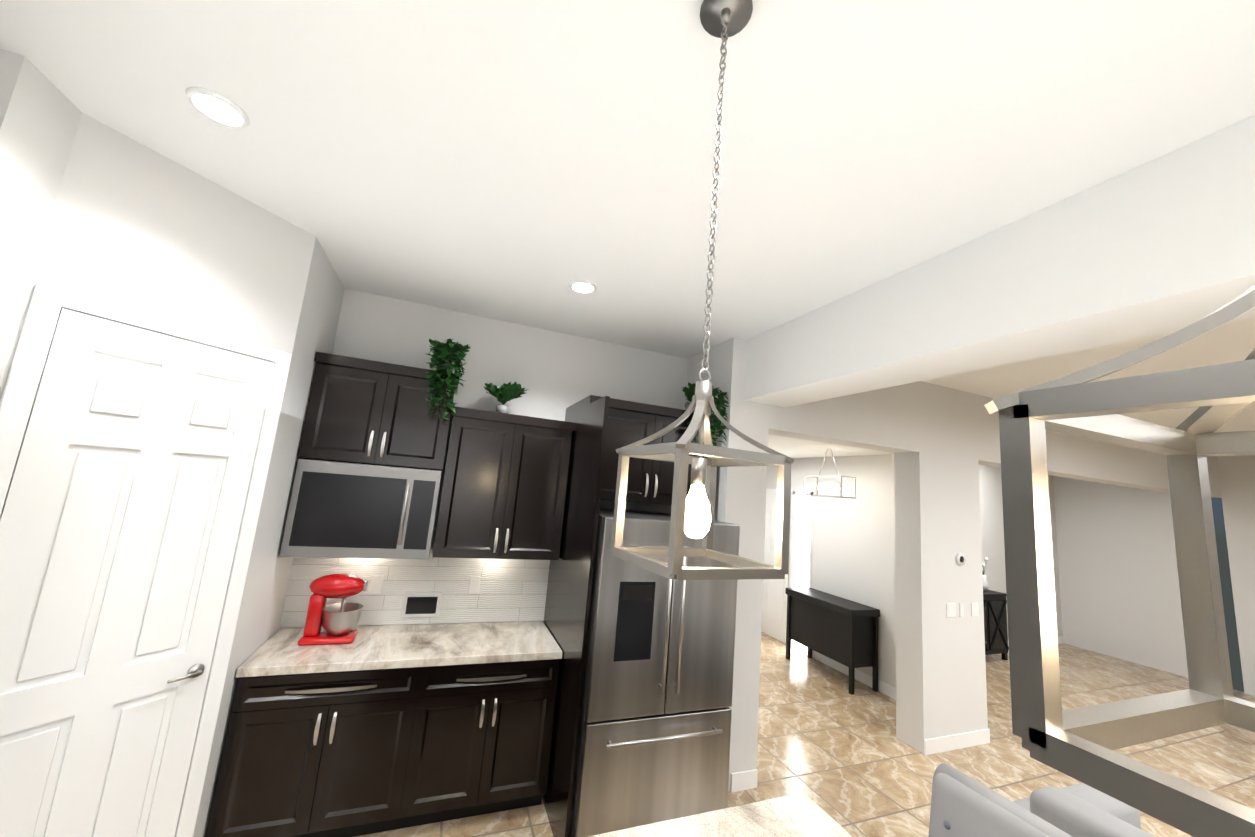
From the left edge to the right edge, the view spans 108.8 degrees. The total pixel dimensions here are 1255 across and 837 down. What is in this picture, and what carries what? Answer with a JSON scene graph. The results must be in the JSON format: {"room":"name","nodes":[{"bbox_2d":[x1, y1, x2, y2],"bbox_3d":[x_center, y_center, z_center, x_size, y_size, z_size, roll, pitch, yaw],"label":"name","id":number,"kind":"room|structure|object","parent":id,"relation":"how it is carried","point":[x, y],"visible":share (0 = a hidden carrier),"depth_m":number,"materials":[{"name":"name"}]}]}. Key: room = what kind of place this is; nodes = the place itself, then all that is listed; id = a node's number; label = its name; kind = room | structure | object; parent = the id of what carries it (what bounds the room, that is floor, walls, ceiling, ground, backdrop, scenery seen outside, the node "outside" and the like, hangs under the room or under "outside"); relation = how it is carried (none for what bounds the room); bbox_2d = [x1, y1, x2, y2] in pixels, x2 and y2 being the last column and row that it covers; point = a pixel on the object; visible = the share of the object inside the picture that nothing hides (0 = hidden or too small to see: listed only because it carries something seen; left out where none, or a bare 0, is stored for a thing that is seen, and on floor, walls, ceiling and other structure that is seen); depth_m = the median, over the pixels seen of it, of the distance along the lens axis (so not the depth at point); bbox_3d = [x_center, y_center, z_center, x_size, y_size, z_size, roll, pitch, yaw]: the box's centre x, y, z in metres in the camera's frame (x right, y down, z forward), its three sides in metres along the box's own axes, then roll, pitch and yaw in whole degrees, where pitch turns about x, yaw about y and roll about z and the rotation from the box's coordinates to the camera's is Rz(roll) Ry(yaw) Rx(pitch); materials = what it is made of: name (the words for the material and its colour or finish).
{"room":"kitchen","nodes":[
{"label":"kitchen","id":0,"kind":"room"},
{"bbox_2d":[0,49,344,836],"bbox_3d":[-2.462,0.476,1.984,1.340,3.180,1.710,8,-9,-21],"label":"wall","id":1,"kind":"structure","parent":0,"point":[94,207],"depth_m":1.92,"materials":[{"name":"white paint"}]},
{"bbox_2d":[0,282,291,836],"bbox_3d":[-2.027,0.823,1.778,0.608,2.505,0.608,8,-9,-21],"label":"door","id":2,"kind":"structure","parent":1,"relation":"attached to","point":[134,463],"depth_m":1.79,"materials":[{"name":"white paint"}]},
{"bbox_2d":[280,288,687,627],"bbox_3d":[-0.799,0.849,3.480,2.900,3.180,0.100,8,-9,-21],"label":"wall","id":3,"kind":"structure","parent":0,"point":[554,374],"depth_m":3.53,"materials":[{"name":"white paint"}]},
{"bbox_2d":[280,456,415,558],"bbox_3d":[-1.742,0.573,2.869,0.618,0.560,0.386,8,-9,-21],"label":"microwave","id":4,"kind":"object","parent":3,"relation":"attached to","point":[337,509],"depth_m":2.72,"materials":[{"name":"black glass"}]},
{"bbox_2d":[298,352,458,467],"bbox_3d":[-1.621,-0.015,3.009,0.805,0.640,0.348,8,-9,-21],"label":"upper cabinet","id":5,"kind":"object","parent":3,"relation":"attached to","point":[373,412],"depth_m":2.83,"materials":[{"name":"brown wood"}]},
{"bbox_2d":[425,338,470,420],"bbox_3d":[-1.225,-0.261,3.012,0.275,0.585,0.446,8,-9,-21],"label":"plant","id":6,"kind":"object","parent":5,"relation":"on","point":[447,353],"visible":1,"depth_m":2.87,"materials":[{"name":"green plant"}]},
{"bbox_2d":[400,468,443,558],"bbox_3d":[-1.384,0.624,3.006,0.188,0.560,0.386,8,-9,-21],"label":"control panel","id":7,"kind":"object","parent":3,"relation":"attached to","point":[418,533],"depth_m":2.87,"materials":[{"name":"silver metal"}]},
{"bbox_2d":[433,407,575,563],"bbox_3d":[-0.886,0.480,3.245,0.825,0.980,0.348,8,-9,-21],"label":"upper cabinet","id":8,"kind":"object","parent":3,"relation":"attached to","point":[523,487],"depth_m":3.08,"materials":[{"name":"brown wood"}]},
{"bbox_2d":[483,382,526,413],"bbox_3d":[-0.887,-0.146,3.261,0.332,0.254,0.326,8,-9,-21],"label":"plant","id":9,"kind":"object","parent":8,"relation":"on","point":[504,393],"visible":1,"depth_m":3.23,"materials":[{"name":"green plant"}]},
{"bbox_2d":[568,395,713,504],"bbox_3d":[0.060,0.288,3.485,0.955,0.690,0.648,8,-9,-21],"label":"upper cabinet","id":10,"kind":"object","parent":3,"relation":"attached to","point":[604,425],"depth_m":3.13,"materials":[{"name":"brown wood"}]},
{"bbox_2d":[682,382,728,446],"bbox_3d":[0.554,0.009,3.408,0.286,0.585,0.530,8,-9,-21],"label":"plant","id":11,"kind":"object","parent":10,"relation":"on","point":[719,402],"visible":0.48,"depth_m":3.26,"materials":[{"name":"green plant"}]},
{"bbox_2d":[0,0,1254,432],"bbox_3d":[3.393,-0.595,2.550,12.290,0.080,13.500,8,-9,-21],"label":"ceiling","id":12,"kind":"structure","parent":0,"point":[524,162],"depth_m":1.54,"materials":[{"name":"white paint"}]},
{"bbox_2d":[185,87,249,128],"bbox_3d":[-1.462,-1.109,1.608,0.172,0.021,0.172,10,-10,-30],"label":"recessed light","id":13,"kind":"object","parent":12,"relation":"in","point":[216,107],"depth_m":1.60,"materials":[{"name":"white paint"}]},
{"bbox_2d":[569,280,596,293],"bbox_3d":[-0.278,-0.822,2.807,0.172,0.021,0.172,10,-10,-30],"label":"recessed light","id":14,"kind":"object","parent":12,"relation":"in","point":[579,286],"depth_m":2.81,"materials":[{"name":"white paint"}]},
{"bbox_2d":[611,0,794,579],"bbox_3d":[0.191,-0.371,1.021,0.279,1.363,0.279,9,-10,-25],"label":"pendant light","id":15,"kind":"object","parent":12,"relation":"hanging from","point":[692,513],"visible":1,"depth_m":0.93,"materials":[{"name":"grey metal"}]},
{"bbox_2d":[803,449,855,498],"bbox_3d":[2.286,0.614,5.104,0.212,0.548,0.552,8,-9,-21],"label":"pendant light","id":16,"kind":"object","parent":12,"relation":"hanging from","point":[820,487],"visible":1,"depth_m":5.02,"materials":[{"name":"silver metal"}]},
{"bbox_2d":[744,115,1254,406],"bbox_3d":[2.675,-0.829,-0.393,0.390,0.480,8.550,8,-9,-21],"label":"ceiling beam","id":17,"kind":"structure","parent":12,"relation":"attached to","point":[1164,244],"depth_m":1.74,"materials":[{"name":"white paint"}]},
{"bbox_2d":[985,284,1254,836],"bbox_3d":[0.472,-0.456,0.320,0.279,1.363,0.279,8,-9,-21],"label":"pendant light","id":18,"kind":"object","parent":12,"relation":"hanging from","point":[1080,744],"visible":1,"depth_m":0.30,"materials":[{"name":"grey metal"}]},
{"bbox_2d":[684,337,746,791],"bbox_3d":[0.625,0.987,3.590,0.150,3.180,0.720,8,-9,-21],"label":"wall","id":19,"kind":"structure","parent":0,"point":[727,359],"depth_m":3.42,"materials":[{"name":"white paint"}]},
{"bbox_2d":[354,632,1254,836],"bbox_3d":[3.121,2.605,2.053,12.290,0.060,13.500,8,-9,-21],"label":"floor","id":20,"kind":"structure","parent":0,"point":[838,753],"depth_m":3.80,"materials":[{"name":"tile"}]},
{"bbox_2d":[205,665,424,836],"bbox_3d":[-1.705,1.806,2.603,0.845,0.875,0.628,8,-9,-21],"label":"base cabinet","id":21,"kind":"object","parent":20,"relation":"on","point":[374,729],"depth_m":2.32,"materials":[{"name":"brown wood"}]},
{"bbox_2d":[235,621,562,676],"bbox_3d":[-1.289,1.406,2.809,1.655,0.045,0.630,8,-9,-21],"label":"countertop","id":22,"kind":"structure","parent":21,"relation":"on","point":[373,647],"depth_m":2.69,"materials":[{"name":"beige stone"}]},
{"bbox_2d":[298,574,367,645],"bbox_3d":[-1.764,1.135,2.711,0.305,0.381,0.216,8,-9,-21],"label":"stand mixer","id":23,"kind":"object","parent":22,"relation":"on","point":[338,622],"visible":1,"depth_m":2.65,"materials":[{"name":"red metal"}]},
{"bbox_2d":[401,657,561,827],"bbox_3d":[-0.944,1.916,2.895,0.800,0.875,0.628,8,-9,-21],"label":"base cabinet","id":24,"kind":"object","parent":20,"relation":"on","point":[482,738],"depth_m":2.61,"materials":[{"name":"brown wood"}]},
{"bbox_2d":[570,509,739,836],"bbox_3d":[0.075,1.544,2.932,0.910,1.790,0.921,8,-9,-21],"label":"refrigerator","id":25,"kind":"object","parent":20,"relation":"on","point":[654,732],"visible":0.81,"depth_m":2.54,"materials":[{"name":"silver metal"}]},
{"bbox_2d":[589,793,851,836],"bbox_3d":[0.319,1.335,-0.023,1.790,1.338,2.840,8,-9,-21],"label":"kitchen island","id":26,"kind":"object","parent":20,"relation":"on","point":[800,815],"visible":1,"depth_m":1.46,"materials":[{"name":"beige stone"}]},
{"bbox_2d":[785,588,879,694],"bbox_3d":[2.405,2.593,5.373,0.420,0.860,1.050,8,-9,-21],"label":"console table","id":27,"kind":"object","parent":20,"relation":"on","point":[843,631],"visible":0.98,"depth_m":5.12,"materials":[{"name":"black wood"}]},
{"bbox_2d":[983,590,1008,659],"bbox_3d":[4.776,2.929,6.405,1.390,0.910,0.426,8,-9,-21],"label":"console table","id":28,"kind":"object","parent":20,"relation":"on","point":[995,622],"visible":0.29,"depth_m":6.37,"materials":[{"name":"black wood"}]},
{"bbox_2d":[982,557,988,590],"bbox_3d":[5.296,2.299,6.715,0.250,0.510,0.138,8,-9,-21],"label":"vase","id":29,"kind":"object","parent":28,"relation":"on","point":[985,585],"visible":0.44,"depth_m":6.66,"materials":[{"name":"white ceramic"}]},
{"bbox_2d":[928,763,1071,836],"bbox_3d":[1.070,1.794,1.404,0.584,0.999,0.500,8,-9,-21],"label":"bar stool","id":30,"kind":"object","parent":20,"relation":"on","point":[963,805],"visible":1,"depth_m":1.60,"materials":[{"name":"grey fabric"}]},
{"bbox_2d":[1013,783,1153,836],"bbox_3d":[2.560,1.980,1.145,0.940,0.800,2.460,8,-9,-21],"label":"sofa","id":31,"kind":"object","parent":20,"relation":"on","point":[1080,810],"visible":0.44,"depth_m":1.92,"materials":[{"name":"grey fabric"}]},
{"bbox_2d":[766,434,895,687],"bbox_3d":[1.461,1.350,5.470,2.830,3.180,3.150,8,-9,-21],"label":"wall","id":32,"kind":"structure","parent":0,"point":[853,551],"depth_m":5.44,"materials":[{"name":"white paint"}]},
{"bbox_2d":[761,489,813,653],"bbox_3d":[2.267,2.121,6.594,0.055,2.140,1.200,8,-9,-21],"label":"window","id":33,"kind":"structure","parent":32,"relation":"attached to","point":[774,612],"depth_m":6.44,"materials":[{"name":"white paint"}]},
{"bbox_2d":[812,650,895,699],"bbox_3d":[2.719,2.950,5.049,0.014,0.110,1.800,8,-9,-21],"label":"baseboard","id":34,"kind":"structure","parent":32,"relation":"attached to","point":[884,688],"depth_m":5.17,"materials":[{"name":"white paint"}]},
{"bbox_2d":[731,381,1221,772],"bbox_3d":[4.505,1.508,4.829,8.050,3.180,0.250,8,-9,-21],"label":"wall","id":35,"kind":"structure","parent":0,"point":[941,443],"depth_m":4.03,"materials":[{"name":"white paint"}]},
{"bbox_2d":[946,603,955,616],"bbox_3d":[2.891,1.712,4.017,0.120,0.120,0.006,8,-9,-21],"label":"switch plate","id":36,"kind":"object","parent":35,"relation":"attached to","point":[950,607],"depth_m":4.01,"materials":[{"name":"white plastic"}]},
{"bbox_2d":[924,729,989,754],"bbox_3d":[2.844,2.777,3.865,0.830,0.110,0.014,8,-9,-21],"label":"baseboard","id":37,"kind":"structure","parent":35,"relation":"attached to","point":[979,737],"depth_m":3.85,"materials":[{"name":"white paint"}]},
{"bbox_2d":[955,553,965,564],"bbox_3d":[3.060,1.292,4.128,0.110,0.110,0.022,8,-9,-21],"label":"thermostat","id":38,"kind":"object","parent":35,"relation":"attached to","point":[960,558],"depth_m":4.12,"materials":[{"name":"white plastic"}]},
{"bbox_2d":[959,603,963,616],"bbox_3d":[3.025,1.732,4.069,0.050,0.120,0.006,8,-9,-21],"label":"switch plate","id":39,"kind":"object","parent":35,"relation":"attached to","point":[961,606],"depth_m":4.07,"materials":[{"name":"white plastic"}]},
{"bbox_2d":[971,603,978,615],"bbox_3d":[3.196,1.756,4.135,0.100,0.120,0.006,8,-9,-21],"label":"switch plate","id":40,"kind":"object","parent":35,"relation":"attached to","point":[974,606],"depth_m":4.13,"materials":[{"name":"white plastic"}]},
{"bbox_2d":[978,465,1065,643],"bbox_3d":[5.150,1.898,6.987,5.220,3.180,0.100,8,-9,-21],"label":"wall","id":41,"kind":"structure","parent":0,"point":[990,480],"depth_m":7.29,"materials":[{"name":"white paint"}]},
{"bbox_2d":[1008,636,1063,645],"bbox_3d":[4.997,3.397,6.682,5.120,0.110,0.014,8,-9,-21],"label":"baseboard","id":42,"kind":"structure","parent":41,"relation":"attached to","point":[1061,638],"depth_m":7.55,"materials":[{"name":"white paint"}]},
{"bbox_2d":[1054,455,1254,695],"bbox_3d":[9.466,1.652,3.045,0.100,3.180,10.420,8,-9,-21],"label":"wall","id":43,"kind":"structure","parent":0,"point":[1116,585],"depth_m":6.90,"materials":[{"name":"white paint"}]},
{"bbox_3d":[-1.302,-0.131,-2.556,0.100,3.180,7.660,8,-9,-21],"label":"wall","id":44,"kind":"structure","parent":0,"visible":0},
{"bbox_2d":[280,549,549,626],"bbox_3d":[-1.383,1.173,3.147,1.670,0.498,0.008,8,-9,-21],"label":"backsplash","id":45,"kind":"structure","parent":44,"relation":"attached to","point":[512,589],"depth_m":3.14,"materials":[{"name":"tile"}]},
{"bbox_2d":[369,575,383,593],"bbox_3d":[-1.689,1.119,3.023,0.070,0.120,0.007,8,-9,-21],"label":"outlet","id":46,"kind":"object","parent":45,"relation":"attached to","point":[377,582],"depth_m":3.02,"materials":[{"name":"white plastic"}]},
{"bbox_2d":[401,592,441,617],"bbox_3d":[-1.419,1.282,3.101,0.239,0.163,0.026,8,-9,-21],"label":"electrical outlet","id":47,"kind":"object","parent":45,"relation":"attached to","point":[421,604],"visible":1,"depth_m":3.09,"materials":[{"name":"black plastic"}]},
{"bbox_2d":[468,576,479,593],"bbox_3d":[-1.106,1.203,3.247,0.070,0.120,0.007,8,-9,-21],"label":"outlet","id":48,"kind":"object","parent":45,"relation":"attached to","point":[474,583],"depth_m":3.24,"materials":[{"name":"white plastic"}]}
]}

